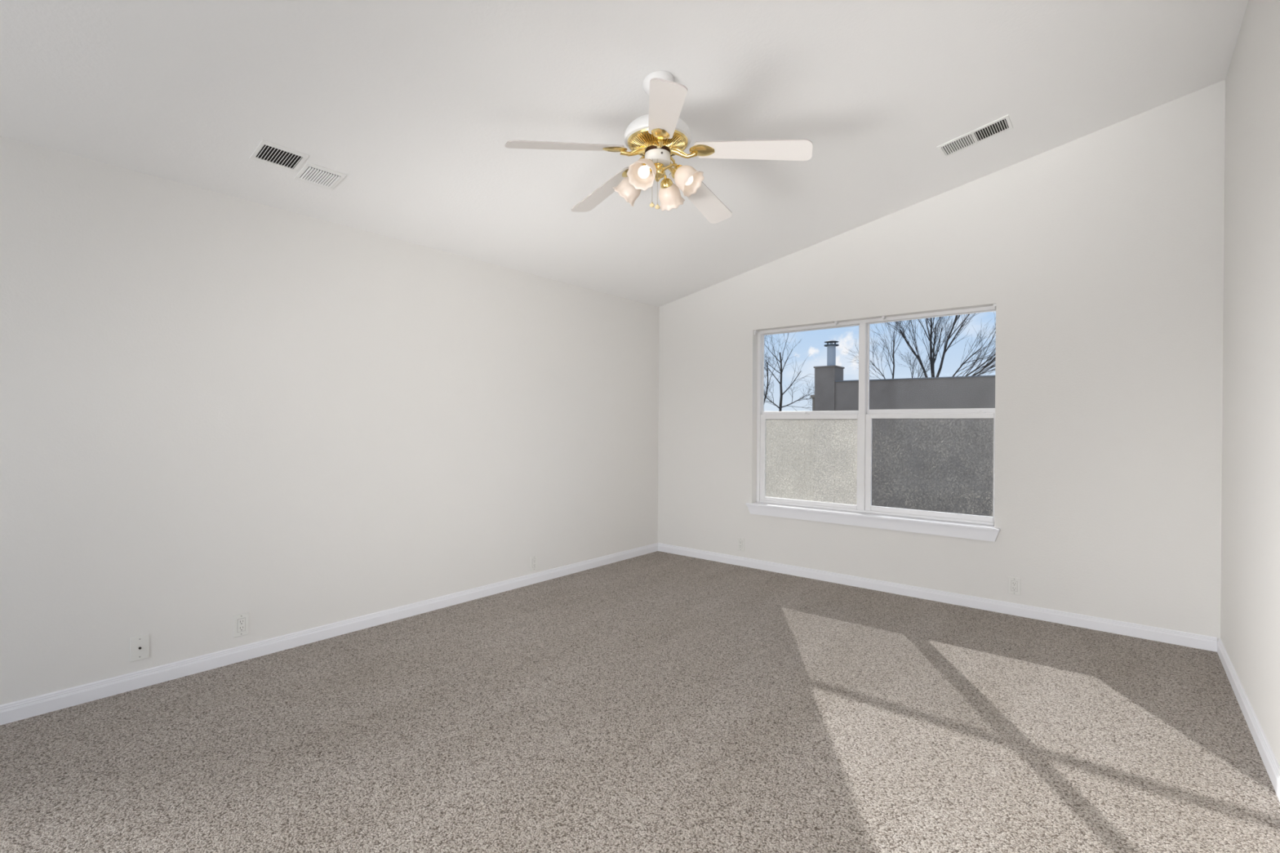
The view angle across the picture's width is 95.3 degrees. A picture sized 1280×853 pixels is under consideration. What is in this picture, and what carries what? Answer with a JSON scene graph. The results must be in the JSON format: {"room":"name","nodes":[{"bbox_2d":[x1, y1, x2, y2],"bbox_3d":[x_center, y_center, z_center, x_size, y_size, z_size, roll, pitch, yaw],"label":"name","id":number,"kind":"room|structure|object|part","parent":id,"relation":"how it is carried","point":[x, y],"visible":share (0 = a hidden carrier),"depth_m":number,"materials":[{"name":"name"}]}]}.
{"room":"empty bedroom","nodes":[
{"label":"empty bedroom","id":0,"kind":"room"},
{"bbox_2d":[0,136,658,705],"bbox_3d":[-1.880,0.019,3.463,0.140,2.440,6.580,0,0,40],"label":"wall","id":1,"kind":"structure","parent":0,"point":[215,407],"depth_m":3.15,"materials":[{"name":"white paint"}]},
{"bbox_2d":[129,634,149,662],"bbox_3d":[-2.369,1.049,2.762,0.014,0.115,0.070,0,0,40],"label":"plate","id":2,"kind":"object","parent":1,"relation":"attached to","point":[139,645],"visible":1,"depth_m":2.76,"materials":[{"name":"white plastic"}]},
{"bbox_2d":[233,612,248,637],"bbox_3d":[-2.107,1.049,3.082,0.010,0.115,0.070,0,0,40],"label":"power outlet","id":3,"kind":"object","parent":1,"relation":"attached to","point":[241,622],"visible":1,"depth_m":3.08,"materials":[{"name":"white plastic"}]},
{"bbox_2d":[237,617,244,632],"bbox_3d":[-2.105,1.049,3.080,0.003,0.067,0.034,0,0,40],"label":"receptacle","id":4,"kind":"object","parent":3,"relation":"attached to","point":[241,621],"depth_m":3.08,"materials":[{"name":"white plastic"}]},
{"bbox_2d":[0,542,657,725],"bbox_3d":[-1.827,1.200,3.417,0.014,0.079,6.300,0,0,40],"label":"baseboard","id":5,"kind":"structure","parent":1,"relation":"attached to","point":[24,708],"depth_m":3.15,"materials":[{"name":"white paint"}]},
{"bbox_2d":[530,555,537,571],"bbox_3d":[-0.838,1.082,4.613,0.010,0.115,0.070,0,0,40],"label":"power outlet","id":6,"kind":"object","parent":1,"relation":"attached to","point":[534,558],"visible":1,"depth_m":4.61,"materials":[{"name":"white plastic"}]},
{"bbox_2d":[532,558,536,568],"bbox_3d":[-0.836,1.082,4.611,0.003,0.067,0.034,0,0,40],"label":"receptacle","id":7,"kind":"object","parent":6,"relation":"attached to","point":[534,560],"depth_m":4.61,"materials":[{"name":"white plastic"}]},
{"bbox_2d":[0,0,1248,306],"bbox_3d":[-0.175,-1.652,2.247,4.295,0.983,6.880,0,0,40],"label":"ceiling","id":8,"kind":"structure","parent":0,"point":[419,104],"depth_m":2.72,"materials":[{"name":"white paint"}]},
{"bbox_2d":[248,139,346,190],"bbox_3d":[-1.680,-1.282,2.879,0.232,0.050,0.399,0,0,40],"label":"ceiling vent","id":9,"kind":"object","parent":8,"relation":"in","point":[267,153],"visible":1,"depth_m":2.85,"materials":[{"name":"white metal"}]},
{"bbox_2d":[505,70,813,223],"bbox_3d":[0.092,-1.273,2.683,1.300,0.610,1.270,0,0,40],"label":"ceiling fan","id":10,"kind":"object","parent":8,"relation":"hanging from","point":[660,135],"visible":1,"depth_m":2.56,"materials":[{"name":"white wood"}]},
{"bbox_3d":[-0.318,-1.202,2.510,0.508,0.090,0.131,0,0,-21],"label":"blade","id":11,"kind":"part","parent":10,"relation":"part of","materials":[{"name":"white wood"}]},
{"bbox_3d":[-0.173,-1.203,2.982,0.131,0.090,0.508,0,0,-39],"label":"blade","id":12,"kind":"part","parent":10,"relation":"part of","materials":[{"name":"white wood"}]},
{"bbox_3d":[-0.062,-1.090,2.708,0.132,0.133,0.124,0,0,40],"label":"lamp shade","id":13,"kind":"part","parent":10,"relation":"part of","materials":[{"name":"white glass"}]},
{"bbox_3d":[0.017,-1.089,2.505,0.124,0.133,0.132,0,0,40],"label":"lamp shade","id":14,"kind":"part","parent":10,"relation":"part of","materials":[{"name":"white glass"}]},
{"bbox_3d":[0.022,-1.106,2.522,0.052,0.069,0.070,0,0,40],"label":"bulb","id":15,"kind":"part","parent":10,"relation":"part of","materials":[{"name":"white glass"}]},
{"bbox_3d":[0.078,-1.093,2.593,0.003,0.211,0.003,0,0,40],"label":"pull chain","id":16,"kind":"part","parent":10,"relation":"part of","materials":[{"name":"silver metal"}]},
{"bbox_3d":[0.080,-1.267,2.646,0.276,0.042,0.276,0,0,40],"label":"motor plate","id":17,"kind":"part","parent":10,"relation":"part of","materials":[{"name":"gold metal"}]},
{"bbox_3d":[0.086,-1.199,2.225,0.131,0.090,0.508,0,0,-3],"label":"blade","id":18,"kind":"part","parent":10,"relation":"part of","materials":[{"name":"white wood"}]},
{"bbox_3d":[0.132,-1.163,2.621,0.081,0.030,0.016,0,0,26],"label":"lamp arm","id":19,"kind":"part","parent":10,"relation":"part of","materials":[{"name":"gold metal"}]},
{"bbox_3d":[0.141,-1.089,2.787,0.124,0.133,0.132,0,0,40],"label":"lamp shade","id":20,"kind":"part","parent":10,"relation":"part of","materials":[{"name":"white glass"}]},
{"bbox_3d":[0.203,-1.105,2.588,0.070,0.069,0.052,0,0,40],"label":"bulb","id":21,"kind":"part","parent":10,"relation":"part of","materials":[{"name":"white glass"}]},
{"bbox_3d":[0.220,-1.088,2.584,0.132,0.133,0.124,0,0,40],"label":"lamp shade","id":22,"kind":"part","parent":10,"relation":"part of","materials":[{"name":"white glass"}]},
{"bbox_3d":[0.320,-1.178,2.987,0.131,0.115,0.504,0,0,32],"label":"blade","id":23,"kind":"part","parent":10,"relation":"part of","materials":[{"name":"white wood"}]},
{"bbox_3d":[0.482,-1.197,2.522,0.508,0.090,0.131,0,0,15],"label":"blade","id":24,"kind":"part","parent":10,"relation":"part of","materials":[{"name":"white wood"}]},
{"bbox_2d":[936,114,1013,158],"bbox_3d":[2.009,-1.734,3.503,0.372,0.078,0.192,0,0,40],"label":"ceiling vent","id":25,"kind":"object","parent":8,"relation":"in","point":[1003,124],"visible":1,"depth_m":3.49,"materials":[{"name":"white metal"}]},
{"bbox_2d":[0,551,1279,852],"bbox_3d":[-0.288,1.313,2.141,4.295,0.120,6.580,0,0,40],"label":"floor","id":26,"kind":"structure","parent":0,"point":[658,701],"depth_m":2.34,"materials":[{"name":"carpet"}]},
{"bbox_2d":[657,80,1225,640],"bbox_3d":[1.783,-0.352,4.622,4.015,3.219,0.160,0,0,40],"label":"wall","id":27,"kind":"structure","parent":0,"point":[1099,255],"depth_m":3.77,"materials":[{"name":"white paint"}]},
{"bbox_2d":[737,537,744,551],"bbox_3d":[0.905,1.058,5.237,0.070,0.115,0.010,0,0,40],"label":"power outlet","id":28,"kind":"object","parent":27,"relation":"attached to","point":[740,541],"visible":1,"depth_m":5.23,"materials":[{"name":"white plastic"}]},
{"bbox_2d":[738,540,742,548],"bbox_3d":[0.903,1.058,5.235,0.034,0.067,0.003,0,0,40],"label":"receptacle","id":29,"kind":"object","parent":28,"relation":"attached to","point":[740,541],"depth_m":5.24,"materials":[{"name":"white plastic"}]},
{"bbox_2d":[745,303,999,542],"bbox_3d":[1.746,-0.035,4.626,1.935,1.627,0.196,0,0,40],"label":"window","id":30,"kind":"structure","parent":27,"relation":"in","point":[864,416],"depth_m":4.63,"materials":[{"name":"white plastic"}]},
{"bbox_3d":[1.423,0.280,4.955,0.879,0.764,0.026,0,0,40],"label":"sash","id":31,"kind":"part","parent":30,"relation":"part of","materials":[{"name":"clear glass"}]},
{"bbox_3d":[1.446,-0.458,4.976,0.879,0.734,0.022,0,0,40],"label":"sash","id":32,"kind":"part","parent":30,"relation":"part of","materials":[{"name":"clear glass"}]},
{"bbox_3d":[2.139,0.286,4.361,0.889,0.764,0.026,0,0,40],"label":"sash","id":33,"kind":"part","parent":30,"relation":"part of","materials":[{"name":"white plastic"}]},
{"bbox_3d":[2.164,-0.453,4.381,0.892,0.737,0.022,0,0,40],"label":"sash","id":34,"kind":"part","parent":30,"relation":"part of","materials":[{"name":"clear glass"}]},
{"bbox_2d":[657,542,1217,652],"bbox_3d":[1.718,1.217,4.560,3.987,0.079,0.014,0,0,40],"label":"baseboard","id":35,"kind":"structure","parent":27,"relation":"attached to","point":[1135,630],"depth_m":4.05,"materials":[{"name":"white paint"}]},
{"bbox_2d":[1008,576,1020,595],"bbox_3d":[2.509,1.070,3.908,0.070,0.115,0.010,0,0,40],"label":"power outlet","id":36,"kind":"object","parent":27,"relation":"attached to","point":[1014,584],"visible":1,"depth_m":3.90,"materials":[{"name":"white plastic"}]},
{"bbox_2d":[1011,581,1017,591],"bbox_3d":[2.507,1.070,3.906,0.034,0.067,0.003,0,0,40],"label":"receptacle","id":37,"kind":"object","parent":36,"relation":"attached to","point":[1014,584],"depth_m":3.90,"materials":[{"name":"white plastic"}]},
{"bbox_2d":[1220,0,1279,766],"bbox_3d":[1.321,-0.357,0.810,0.140,3.246,6.580,0,0,40],"label":"wall","id":38,"kind":"structure","parent":0,"point":[1250,590],"depth_m":2.49,"materials":[{"name":"white paint"}]},
{"bbox_2d":[1217,638,1279,801],"bbox_3d":[1.253,1.226,0.864,0.014,0.079,6.300,0,0,40],"label":"baseboard","id":39,"kind":"structure","parent":38,"relation":"attached to","point":[1272,766],"depth_m":2.40,"materials":[{"name":"white paint"}]},
{"label":"outside","id":40,"kind":"structure","parent":0,"visible":0},
{"bbox_3d":[29.082,2.357,40.725,120.000,0.100,89.400,0,0,40],"label":"ground","id":41,"kind":"structure","parent":40,"visible":0},
{"bbox_2d":[760,418,812,507],"bbox_3d":[1.187,0.970,15.700,7.975,2.440,0.060,0,0,40],"label":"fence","id":42,"kind":"object","parent":41,"relation":"on","point":[788,442],"visible":0.09,"depth_m":13.72,"materials":[{"name":"beige concrete"}]},
{"bbox_2d":[764,333,814,411],"bbox_3d":[4.178,-0.737,18.714,3.136,5.946,2.780,0,0,-44],"label":"bare tree","id":43,"kind":"object","parent":41,"relation":"on","point":[780,370],"visible":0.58,"depth_m":18.88,"materials":[{"name":"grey plant"}]},
{"bbox_2d":[844,320,911,379],"bbox_3d":[7.756,-1.073,18.665,2.610,6.647,1.524,0,0,40],"label":"bare tree","id":44,"kind":"object","parent":41,"relation":"on","point":[894,334],"visible":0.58,"depth_m":18.48,"materials":[{"name":"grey plant"}]},
{"bbox_2d":[810,340,995,525],"bbox_3d":[7.603,0.257,10.831,7.982,4.030,3.250,0,0,40],"label":"neighbouring house","id":45,"kind":"structure","parent":41,"relation":"on","point":[946,465],"depth_m":10.89,"materials":[{"name":"grey paint"}]},
{"bbox_2d":[894,346,937,377],"bbox_3d":[9.950,-0.320,21.015,1.370,5.153,0.979,0,0,40],"label":"bare tree","id":46,"kind":"object","parent":41,"relation":"on","point":[913,362],"visible":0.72,"depth_m":21.09,"materials":[{"name":"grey plant"}]},
{"bbox_2d":[883,312,979,377],"bbox_3d":[7.642,-0.971,14.781,2.888,6.467,2.106,0,0,31],"label":"bare tree","id":47,"kind":"object","parent":41,"relation":"on","point":[932,359],"visible":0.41,"depth_m":14.81,"materials":[{"name":"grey plant"}]},
{"bbox_2d":[952,315,995,376],"bbox_3d":[10.645,-0.665,17.127,1.813,5.875,2.845,0,0,-16],"label":"bare tree","id":48,"kind":"object","parent":41,"relation":"on","point":[981,371],"visible":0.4,"depth_m":17.60,"materials":[{"name":"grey plant"}]}
]}

